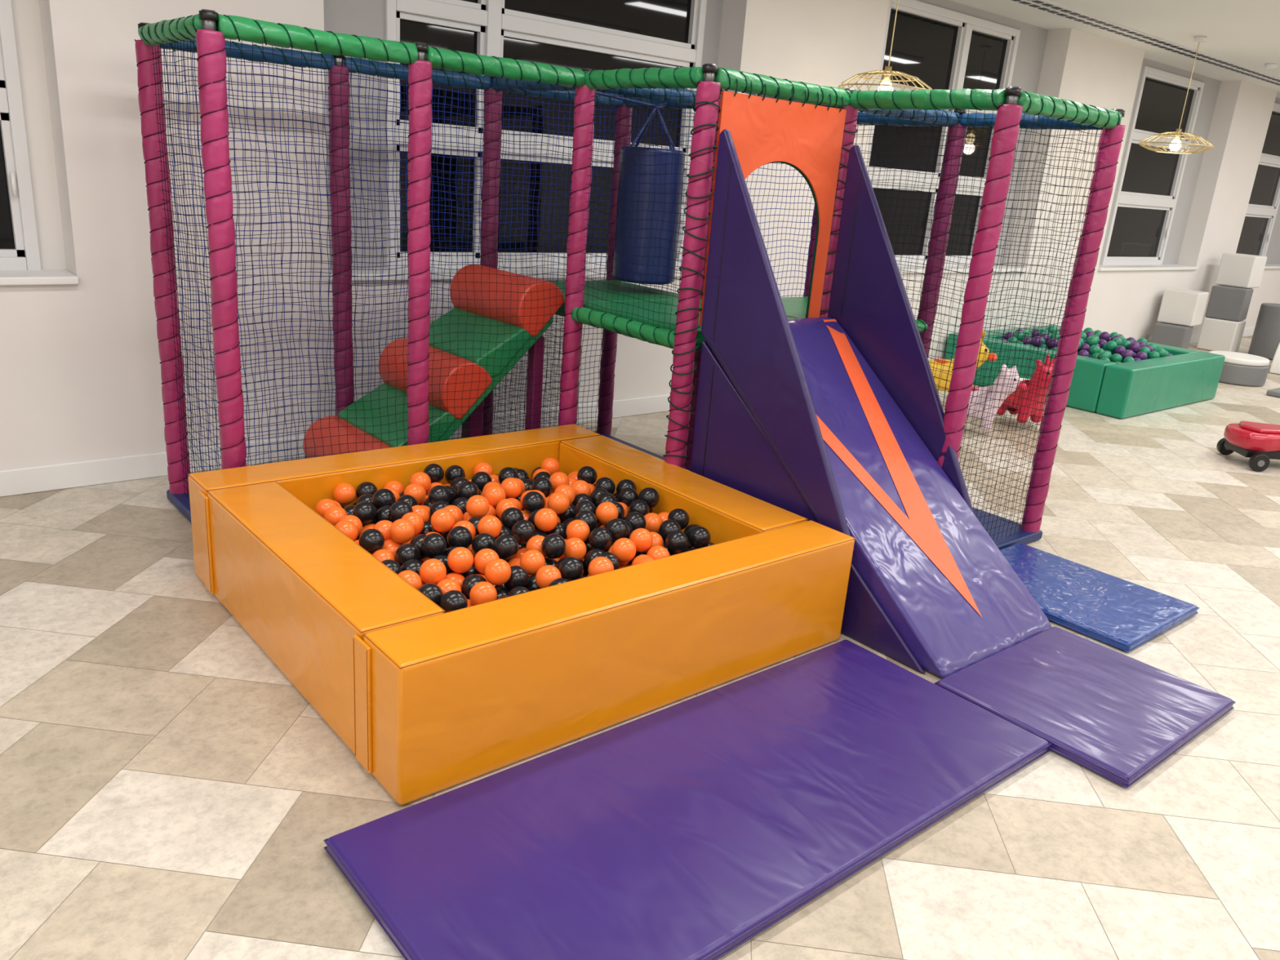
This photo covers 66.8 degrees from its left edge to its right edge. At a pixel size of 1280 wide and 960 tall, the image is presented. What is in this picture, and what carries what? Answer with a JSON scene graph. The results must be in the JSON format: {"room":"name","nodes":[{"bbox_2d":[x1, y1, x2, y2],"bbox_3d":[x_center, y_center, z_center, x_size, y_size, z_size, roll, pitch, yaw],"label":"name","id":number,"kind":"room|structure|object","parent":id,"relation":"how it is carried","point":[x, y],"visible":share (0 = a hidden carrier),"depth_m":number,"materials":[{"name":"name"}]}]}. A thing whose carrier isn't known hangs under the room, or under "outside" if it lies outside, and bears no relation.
{"room":"indoor children's playroom","nodes":[
{"label":"indoor children's playroom","id":0,"kind":"room"},
{"bbox_2d":[0,336,1279,959],"bbox_3d":[6.421,0.609,4.918,22.948,0.001,11.362,-10,23,-39],"label":"floor","id":1,"kind":"structure","parent":0,"point":[294,891],"depth_m":2.67,"materials":[{"name":"tile"}]},
{"bbox_2d":[187,423,855,804],"bbox_3d":[-0.466,0.265,3.567,1.777,0.445,1.706,-10,23,-39],"label":"pit","id":2,"kind":"object","parent":1,"relation":"on","point":[455,611],"visible":1,"depth_m":3.08,"materials":[{"name":"orange leather"}]},
{"bbox_2d":[134,8,1125,550],"bbox_3d":[-0.013,-0.752,4.315,3.387,1.997,2.438,-10,23,-39],"label":"frame","id":3,"kind":"object","parent":1,"relation":"on","point":[810,128],"visible":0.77,"depth_m":4.15,"materials":[{"name":"pink metal"}]},
{"bbox_2d":[302,264,564,457],"bbox_3d":[-0.990,-0.476,4.648,1.042,1.020,0.651,-10,23,-39],"label":"ramp","id":4,"kind":"object","parent":3,"relation":"on","point":[473,272],"visible":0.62,"depth_m":4.55,"materials":[{"name":"green plastic"}]},
{"bbox_2d":[595,91,684,284],"bbox_3d":[-0.117,-1.461,4.897,0.779,0.908,0.330,-10,23,-39],"label":"bag","id":5,"kind":"object","parent":3,"relation":"hanging from","point":[676,190],"visible":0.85,"depth_m":4.94,"materials":[{"name":"blue plastic"}]},
{"bbox_2d":[323,639,1051,959],"bbox_3d":[0.249,0.837,2.624,1.944,0.043,0.794,-10,23,-39],"label":"floor mat","id":6,"kind":"object","parent":1,"relation":"on","point":[688,829],"visible":1,"depth_m":2.44,"materials":[{"name":"purple leather"}]},
{"bbox_2d":[689,128,1051,678],"bbox_3d":[0.972,-0.384,3.778,0.829,1.762,1.338,-10,23,-39],"label":"slide","id":7,"kind":"object","parent":1,"relation":"on","point":[835,421],"visible":0.84,"depth_m":3.80,"materials":[{"name":"purple leather"}]},
{"bbox_2d":[928,329,997,391],"bbox_3d":[2.429,-0.884,7.486,0.596,0.578,0.244,8,18,10],"label":"toy","id":8,"kind":"object","parent":1,"relation":"on","point":[983,349],"visible":0.3,"depth_m":7.43,"materials":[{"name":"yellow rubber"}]},
{"bbox_2d":[945,364,1026,431],"bbox_3d":[2.402,-0.587,6.757,0.518,0.468,0.212,12,19,21],"label":"toy","id":9,"kind":"object","parent":1,"relation":"on","point":[999,388],"visible":0.57,"depth_m":6.68,"materials":[{"name":"plastic"}]},
{"bbox_2d":[995,354,1055,422],"bbox_3d":[2.844,-0.683,7.059,0.223,0.528,0.544,-3,19,-21],"label":"toy","id":10,"kind":"object","parent":1,"relation":"on","point":[1011,397],"visible":0.63,"depth_m":7.00,"materials":[{"name":"plastic"}]},
{"bbox_2d":[944,324,1225,418],"bbox_3d":[3.989,-1.092,8.727,1.850,0.537,1.660,-10,23,-39],"label":"pit","id":11,"kind":"object","parent":1,"relation":"on","point":[1115,375],"visible":0.7,"depth_m":8.15,"materials":[{"name":"green leather"}]},
{"bbox_2d":[934,626,1235,788],"bbox_3d":[1.501,0.726,3.274,0.799,0.043,0.654,-10,23,-39],"label":"floor mat","id":12,"kind":"object","parent":1,"relation":"on","point":[1117,716],"visible":0.84,"depth_m":3.20,"materials":[{"name":"purple leather"}]},
{"bbox_2d":[1000,542,1199,652],"bbox_3d":[1.821,0.473,4.138,0.644,0.043,0.819,-10,23,-39],"label":"floor mat","id":13,"kind":"object","parent":1,"relation":"on","point":[1123,615],"visible":0.71,"depth_m":4.01,"materials":[{"name":"blue leather"}]},
{"bbox_2d":[1151,288,1208,348],"bbox_3d":[6.234,-1.831,11.268,0.380,0.724,0.538,20,24,41],"label":"blocks","id":14,"kind":"object","parent":1,"relation":"on","point":[1180,309],"visible":0.79,"depth_m":11.13,"materials":[{"name":"white leather"}]},
{"bbox_2d":[1196,253,1266,351],"bbox_3d":[7.225,-2.165,11.857,0.646,1.146,0.446,-10,23,-39],"label":"blocks","id":15,"kind":"object","parent":1,"relation":"on","point":[1223,327],"visible":0.98,"depth_m":11.71,"materials":[{"name":"white leather"}]},
{"bbox_2d":[1208,351,1269,386],"bbox_3d":[6.011,-1.129,9.796,0.560,0.257,0.560,-10,23,-39],"label":"seat","id":16,"kind":"object","parent":1,"relation":"on","point":[1238,368],"visible":0.7,"depth_m":9.57,"materials":[{"name":"grey leather"}]},
{"bbox_2d":[1216,421,1279,471],"bbox_3d":[4.362,-0.293,6.547,0.760,0.412,0.450,5,18,1],"label":"car","id":17,"kind":"object","parent":1,"relation":"on","point":[1260,442],"visible":1,"depth_m":6.45,"materials":[{"name":"red plastic"}]},
{"bbox_2d":[1248,302,1279,359],"bbox_3d":[7.630,-1.766,11.582,0.520,0.617,0.520,-10,23,-39],"label":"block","id":18,"kind":"object","parent":1,"relation":"on","point":[1265,340],"visible":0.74,"depth_m":11.47,"materials":[{"name":"grey leather"}]},
{"bbox_2d":[1266,387,1279,397],"bbox_3d":[6.925,-0.863,9.534,2.000,0.047,0.750,-10,23,-39],"label":"play mat","id":19,"kind":"object","parent":1,"relation":"on","point":[1275,392],"visible":1,"depth_m":9.15,"materials":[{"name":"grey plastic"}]},
{"bbox_2d":[1269,342,1279,374],"bbox_3d":[7.231,-1.389,10.638,0.360,0.418,0.837,19,23,38],"label":"arch","id":20,"kind":"object","parent":1,"relation":"on","point":[1275,366],"visible":1,"depth_m":10.47,"materials":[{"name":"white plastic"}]},
{"bbox_2d":[0,268,1279,470],"bbox_3d":[2.804,-1.481,9.013,22.000,0.930,0.400,-10,23,-39],"label":"wall","id":21,"kind":"structure","parent":0,"point":[81,378],"depth_m":4.82,"materials":[{"name":"paint"}]},
{"bbox_2d":[0,87,8,113],"bbox_3d":[-3.172,-1.525,3.738,1.250,0.100,0.065,-10,23,-39],"label":"transom","id":22,"kind":"object","parent":21,"relation":"attached to","point":[4,108],"visible":1,"depth_m":4.10,"materials":[{"name":"white"}]},
{"bbox_2d":[0,43,25,257],"bbox_3d":[-3.704,-1.714,3.197,2.760,2.010,0.089,-10,23,-39],"label":"window","id":23,"kind":"structure","parent":21,"relation":"in","point":[5,124],"depth_m":4.24,"materials":[{"name":"white"}]},
{"bbox_2d":[11,0,66,269],"bbox_3d":[-2.637,-1.963,4.150,0.100,2.140,0.180,-10,23,-39],"label":"recess","id":24,"kind":"object","parent":21,"relation":"on","point":[26,13],"visible":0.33,"depth_m":4.22,"materials":[{"name":"paint"}]},
{"bbox_2d":[0,269,79,285],"bbox_3d":[-3.728,-0.691,3.376,3.100,0.035,0.255,-10,23,-39],"label":"trim","id":25,"kind":"structure","parent":21,"relation":"on","point":[43,277],"depth_m":4.20,"materials":[{"name":"white"}]},
{"bbox_2d":[0,256,27,270],"bbox_3d":[-3.776,-0.773,3.497,2.690,0.070,0.065,-10,23,-39],"label":"frame","id":26,"kind":"object","parent":25,"relation":"on","point":[6,263],"visible":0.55,"depth_m":4.28,"materials":[{"name":"white"}]},
{"bbox_2d":[0,0,41,270],"bbox_3d":[-2.649,-1.906,4.053,0.055,2.050,0.065,-10,23,-39],"label":"frame","id":27,"kind":"object","parent":25,"relation":"on","point":[7,33],"visible":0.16,"depth_m":4.16,"materials":[{"name":"white"}]},
{"bbox_2d":[38,0,329,283],"bbox_3d":[-2.087,-2.020,4.462,1.150,2.140,0.400,-10,23,-39],"label":"pier","id":28,"kind":"object","parent":21,"relation":"on","point":[89,46],"visible":0.56,"depth_m":4.33,"materials":[{"name":"paint"}]},
{"bbox_2d":[323,0,386,268],"bbox_3d":[-1.555,-2.161,5.032,0.420,2.140,0.180,-10,23,-39],"label":"window reveal","id":29,"kind":"object","parent":21,"relation":"on","point":[366,18],"visible":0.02,"depth_m":5.13,"materials":[{"name":"grey paint"}]},
{"bbox_2d":[329,266,681,280],"bbox_3d":[-0.578,-1.269,5.945,2.810,0.035,0.255,-10,23,-39],"label":"trim","id":30,"kind":"structure","parent":21,"relation":"on","point":[396,271],"depth_m":5.42,"materials":[{"name":"white"}]},
{"bbox_2d":[396,257,678,268],"bbox_3d":[-0.565,-1.362,6.115,2.120,0.070,0.065,-10,23,-39],"label":"frame","id":31,"kind":"object","parent":30,"relation":"on","point":[513,264],"visible":0.22,"depth_m":5.92,"materials":[{"name":"white"}]},
{"bbox_2d":[676,0,706,266],"bbox_3d":[0.343,-2.455,6.494,0.055,2.050,0.065,-10,23,-39],"label":"frame","id":32,"kind":"object","parent":30,"relation":"on","point":[702,4],"visible":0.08,"depth_m":6.42,"materials":[{"name":"white paint"}]},
{"bbox_2d":[500,135,687,168],"bbox_3d":[-0.270,-2.057,6.105,1.485,0.100,0.065,-10,23,-39],"label":"transom","id":33,"kind":"object","parent":21,"relation":"attached to","point":[516,150],"visible":0.28,"depth_m":5.83,"materials":[{"name":"white"}]},
{"bbox_2d":[501,13,696,62],"bbox_3d":[-0.222,-2.675,5.907,1.485,0.080,0.065,-10,23,-39],"label":"transom","id":34,"kind":"object","parent":21,"relation":"attached to","point":[508,22],"visible":0.8,"depth_m":5.83,"materials":[{"name":"white"}]},
{"bbox_2d":[0,327,1254,497],"bbox_3d":[2.908,-1.038,8.986,22.000,0.120,0.022,-10,23,-39],"label":"baseboard","id":35,"kind":"structure","parent":21,"relation":"attached to","point":[13,482],"depth_m":4.68,"materials":[{"name":"white"}]},
{"bbox_2d":[701,0,723,66],"bbox_3d":[0.378,-2.516,6.609,0.160,2.140,0.180,-10,23,-39],"label":"recess","id":36,"kind":"object","parent":21,"relation":"on","point":[714,7],"visible":0.02,"depth_m":6.40,"materials":[{"name":"grey paint"}]},
{"bbox_2d":[717,0,888,275],"bbox_3d":[1.066,-2.599,7.034,1.450,2.140,0.400,-10,23,-39],"label":"pier","id":37,"kind":"object","parent":21,"relation":"on","point":[821,42],"visible":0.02,"depth_m":6.80,"materials":[{"name":"paint"}]},
{"bbox_2d":[893,86,911,90],"bbox_3d":[2.247,-3.128,7.920,1.030,0.080,0.065,-10,23,-39],"label":"transom","id":38,"kind":"object","parent":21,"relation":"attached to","point":[894,87],"depth_m":7.71,"materials":[{"name":"white"}]},
{"bbox_2d":[867,169,939,188],"bbox_3d":[2.198,-2.510,8.118,1.030,0.100,0.065,-10,23,-39],"label":"transom","id":39,"kind":"object","parent":21,"relation":"attached to","point":[892,175],"visible":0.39,"depth_m":8.07,"materials":[{"name":"white"}]},
{"bbox_2d":[897,265,1028,273],"bbox_3d":[2.625,-1.857,8.557,2.640,0.035,0.255,-10,23,-39],"label":"window sill","id":40,"kind":"structure","parent":21,"relation":"on","point":[919,269],"depth_m":8.63,"materials":[{"name":"white"}]},
{"bbox_2d":[866,0,892,170],"bbox_3d":[1.805,-2.724,7.686,0.055,2.050,0.065,-10,23,-39],"label":"frame","id":41,"kind":"object","parent":40,"relation":"on","point":[890,1],"visible":0.05,"depth_m":7.49,"materials":[{"name":"white"}]},
{"bbox_2d":[895,258,970,266],"bbox_3d":[2.442,-1.914,8.568,1.800,0.070,0.065,-10,23,-39],"label":"frame","id":42,"kind":"object","parent":40,"relation":"on","point":[920,261],"visible":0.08,"depth_m":8.55,"materials":[{"name":"white"}]},
{"bbox_2d":[1004,29,1020,88],"bbox_3d":[3.228,-2.985,8.847,0.055,2.050,0.065,-10,23,-39],"label":"frame","id":43,"kind":"object","parent":40,"relation":"on","point":[1015,40],"visible":0.26,"depth_m":8.58,"materials":[{"name":"white"}]},
{"bbox_2d":[956,178,986,192],"bbox_3d":[2.923,-2.644,8.710,0.680,0.100,0.065,-10,23,-39],"label":"transom","id":44,"kind":"object","parent":21,"relation":"attached to","point":[961,181],"visible":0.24,"depth_m":8.70,"materials":[{"name":"white"}]},
{"bbox_2d":[966,109,997,113],"bbox_3d":[2.972,-3.261,8.511,0.680,0.080,0.065,-10,23,-39],"label":"transom","id":45,"kind":"object","parent":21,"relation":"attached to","point":[971,110],"visible":0.04,"depth_m":8.52,"materials":[{"name":"white"}]},
{"bbox_2d":[994,21,1048,265],"bbox_3d":[3.389,-3.069,9.065,0.490,2.140,0.180,-10,23,-39],"label":"window reveal","id":46,"kind":"object","parent":21,"relation":"on","point":[1033,38],"visible":0.36,"depth_m":8.86,"materials":[{"name":"grey paint"}]},
{"bbox_2d":[1004,28,1145,271],"bbox_3d":[4.215,-3.177,9.602,1.480,2.140,0.400,-10,23,-39],"label":"pier","id":47,"kind":"object","parent":21,"relation":"on","point":[1078,66],"visible":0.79,"depth_m":9.25,"materials":[{"name":"paint"}]},
{"bbox_2d":[1098,57,1145,264],"bbox_3d":[4.912,-3.348,10.307,0.520,2.140,0.180,-10,23,-39],"label":"recess","id":48,"kind":"object","parent":21,"relation":"on","point":[1144,59],"visible":0.07,"depth_m":10.37,"materials":[{"name":"grey paint"}]},
{"bbox_2d":[1118,194,1175,208],"bbox_3d":[5.720,-3.157,10.991,1.410,0.100,0.065,-10,23,-39],"label":"transom","id":49,"kind":"object","parent":21,"relation":"attached to","point":[1124,198],"visible":1,"depth_m":10.94,"materials":[{"name":"white"}]},
{"bbox_2d":[1097,264,1198,271],"bbox_3d":[5.740,-2.429,11.098,2.520,0.035,0.255,-10,23,-39],"label":"window sill","id":50,"kind":"structure","parent":21,"relation":"on","point":[1114,267],"depth_m":10.99,"materials":[{"name":"white"}]},
{"bbox_2d":[1101,66,1147,265],"bbox_3d":[5.180,-3.343,10.439,0.055,2.050,0.065,-10,23,-39],"label":"frame","id":51,"kind":"object","parent":50,"relation":"on","point":[1145,68],"visible":0.43,"depth_m":10.39,"materials":[{"name":"white"}]},
{"bbox_2d":[1105,259,1160,265],"bbox_3d":[5.668,-2.507,11.200,1.410,0.070,0.065,-10,23,-39],"label":"frame","id":52,"kind":"object","parent":50,"relation":"on","point":[1108,262],"visible":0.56,"depth_m":11.14,"materials":[{"name":"white"}]},
{"bbox_2d":[1159,82,1204,264],"bbox_3d":[6.304,-3.550,11.356,0.055,2.050,0.065,-10,23,-39],"label":"frame","id":53,"kind":"object","parent":50,"relation":"on","point":[1201,89],"visible":0.36,"depth_m":11.32,"materials":[{"name":"white"}]},
{"bbox_2d":[1132,131,1187,148],"bbox_3d":[5.768,-3.774,10.792,1.410,0.080,0.065,-10,23,-39],"label":"transom","id":54,"kind":"object","parent":21,"relation":"attached to","point":[1139,136],"visible":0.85,"depth_m":10.61,"materials":[{"name":"white"}]},
{"bbox_2d":[1162,75,1221,264],"bbox_3d":[6.462,-3.633,11.571,0.480,2.140,0.180,-10,23,-39],"label":"recess","id":55,"kind":"object","parent":21,"relation":"on","point":[1211,86],"visible":0.5,"depth_m":11.51,"materials":[{"name":"grey paint"}]},
{"bbox_2d":[1177,80,1277,269],"bbox_3d":[7.157,-3.717,12.002,1.150,2.140,0.400,-10,23,-39],"label":"pier","id":56,"kind":"object","parent":21,"relation":"on","point":[1241,118],"visible":0.71,"depth_m":11.72,"materials":[{"name":"paint"}]},
{"bbox_2d":[1259,155,1279,165],"bbox_3d":[8.273,-4.234,12.835,1.540,0.080,0.065,-10,23,-39],"label":"transom","id":57,"kind":"object","parent":21,"relation":"attached to","point":[1265,159],"visible":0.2,"depth_m":12.85,"materials":[{"name":"white"}]},
{"bbox_2d":[1264,263,1279,268],"bbox_3d":[8.701,-2.973,13.513,2.900,0.035,0.255,-10,23,-39],"label":"trim","id":58,"kind":"structure","parent":21,"relation":"on","point":[1267,265],"depth_m":13.48,"materials":[{"name":"white"}]},
{"bbox_2d":[1262,191,1279,256],"bbox_3d":[8.859,-4.019,13.440,0.055,2.050,0.065,-10,23,-39],"label":"frame","id":59,"kind":"object","parent":58,"relation":"on","point":[1272,224],"visible":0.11,"depth_m":13.56,"materials":[{"name":"white"}]},
{"bbox_2d":[916,0,1279,103],"bbox_3d":[2.081,-3.788,7.623,17.800,0.090,0.180,-10,23,-39],"label":"wall","id":60,"kind":"structure","parent":0,"point":[947,4],"depth_m":8.32,"materials":[{"name":"paint"}]},
{"bbox_2d":[868,0,1017,259],"bbox_3d":[2.514,-2.890,8.261,1.800,1.980,0.080,-10,23,-39],"label":"window","id":61,"kind":"structure","parent":60,"relation":"in","point":[913,4],"depth_m":8.18,"materials":[{"name":"white"}]},
{"bbox_2d":[1106,66,1202,259],"bbox_3d":[5.738,-3.458,10.900,1.480,2.030,0.080,-10,23,-39],"label":"window","id":62,"kind":"structure","parent":60,"relation":"in","point":[1153,71],"depth_m":10.92,"materials":[{"name":"white"}]},
{"bbox_2d":[1235,102,1279,255],"bbox_3d":[8.243,-3.918,12.943,1.610,2.030,0.080,-10,23,-39],"label":"window","id":63,"kind":"structure","parent":60,"relation":"in","point":[1276,105],"depth_m":13.16,"materials":[{"name":"white"}]},
{"bbox_2d":[949,0,1279,97],"bbox_3d":[6.476,-2.495,4.283,22.000,0.150,11.300,-10,23,-39],"label":"ceiling","id":64,"kind":"structure","parent":0,"point":[1245,33],"depth_m":8.17,"materials":[{"name":"white paint"}]},
{"bbox_2d":[837,0,932,91],"bbox_3d":[1.645,-2.947,6.269,0.618,0.925,0.618,4,18,-1],"label":"pendant lamp","id":65,"kind":"object","parent":64,"relation":"hanging from","point":[886,84],"visible":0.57,"depth_m":6.29,"materials":[{"name":"gold metal"}]},
{"bbox_2d":[1009,0,1279,86],"bbox_3d":[5.074,-4.109,9.234,16.500,0.016,0.220,-10,23,-39],"label":"grille","id":66,"kind":"object","parent":64,"relation":"in","point":[1046,6],"depth_m":8.76,"materials":[{"name":"white metal"}]},
{"bbox_2d":[1137,35,1213,154],"bbox_3d":[4.911,-3.452,8.719,0.618,0.975,0.618,2,18,-9],"label":"pendant lamp","id":67,"kind":"object","parent":64,"relation":"hanging from","point":[1175,144],"visible":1,"depth_m":8.78,"materials":[{"name":"gold metal"}]},
{"bbox_2d":[1264,63,1277,68],"bbox_3d":[6.364,-4.176,9.795,0.110,0.040,0.110,-10,23,-39],"label":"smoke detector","id":68,"kind":"object","parent":64,"relation":"attached to","point":[1266,65],"visible":1,"depth_m":9.76,"materials":[{"name":"white plastic"}]},
{"bbox_2d":[1265,203,1279,263],"bbox_3d":[9.293,-4.152,13.880,1.200,2.140,0.180,-10,23,-39],"label":"recess","id":69,"kind":"object","parent":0,"point":[1273,254],"visible":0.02,"depth_m":13.83,"materials":[{"name":"grey paint"}]},
{"bbox_3d":[-0.417,-3.247,5.510,2.120,0.060,0.065,-10,23,-39],"label":"window","id":70,"kind":"structure","parent":0,"visible":0},
{"bbox_2d":[385,0,698,268],"bbox_3d":[-0.517,-2.301,5.801,2.175,2.050,0.080,-10,23,-39],"label":"window","id":71,"kind":"structure","parent":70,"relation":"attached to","point":[668,20],"depth_m":5.78,"materials":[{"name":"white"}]},
{"bbox_2d":[396,124,483,151],"bbox_3d":[-1.118,-1.902,5.413,0.545,0.100,0.065,-10,23,-39],"label":"transom","id":72,"kind":"object","parent":71,"relation":"attached to","point":[469,140],"visible":0.55,"depth_m":5.43,"materials":[{"name":"white"}]},
{"bbox_2d":[395,0,487,26],"bbox_3d":[-1.070,-2.519,5.215,0.545,0.080,0.065,-10,23,-39],"label":"transom","id":73,"kind":"object","parent":71,"relation":"attached to","point":[429,8],"visible":0.86,"depth_m":5.19,"materials":[{"name":"white"}]},
{"bbox_3d":[7.548,-3.832,12.457,0.050,2.140,0.180,-10,23,-39],"label":"recess","id":74,"kind":"object","parent":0,"visible":0},
{"bbox_3d":[7.635,-3.794,12.441,0.055,2.050,0.065,-10,23,-39],"label":"frame","id":75,"kind":"object","parent":74,"relation":"attached to","visible":0},
{"bbox_2d":[1245,206,1276,216],"bbox_3d":[8.225,-3.617,13.034,1.540,0.100,0.065,-10,23,-39],"label":"transom","id":76,"kind":"object","parent":75,"relation":"attached to","point":[1251,210],"visible":0.56,"depth_m":13.15,"materials":[{"name":"white"}]},
{"bbox_3d":[0.255,-1.831,6.675,0.030,0.600,0.037,-10,23,-39],"label":"window","id":77,"kind":"structure","parent":0,"visible":0},
{"bbox_2d":[680,204,683,220],"bbox_3d":[0.283,-1.828,6.641,0.017,0.100,0.018,-10,23,-39],"label":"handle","id":78,"kind":"object","parent":77,"relation":"attached to","point":[682,206],"visible":0.78,"depth_m":6.63,"materials":[{"name":"white"}]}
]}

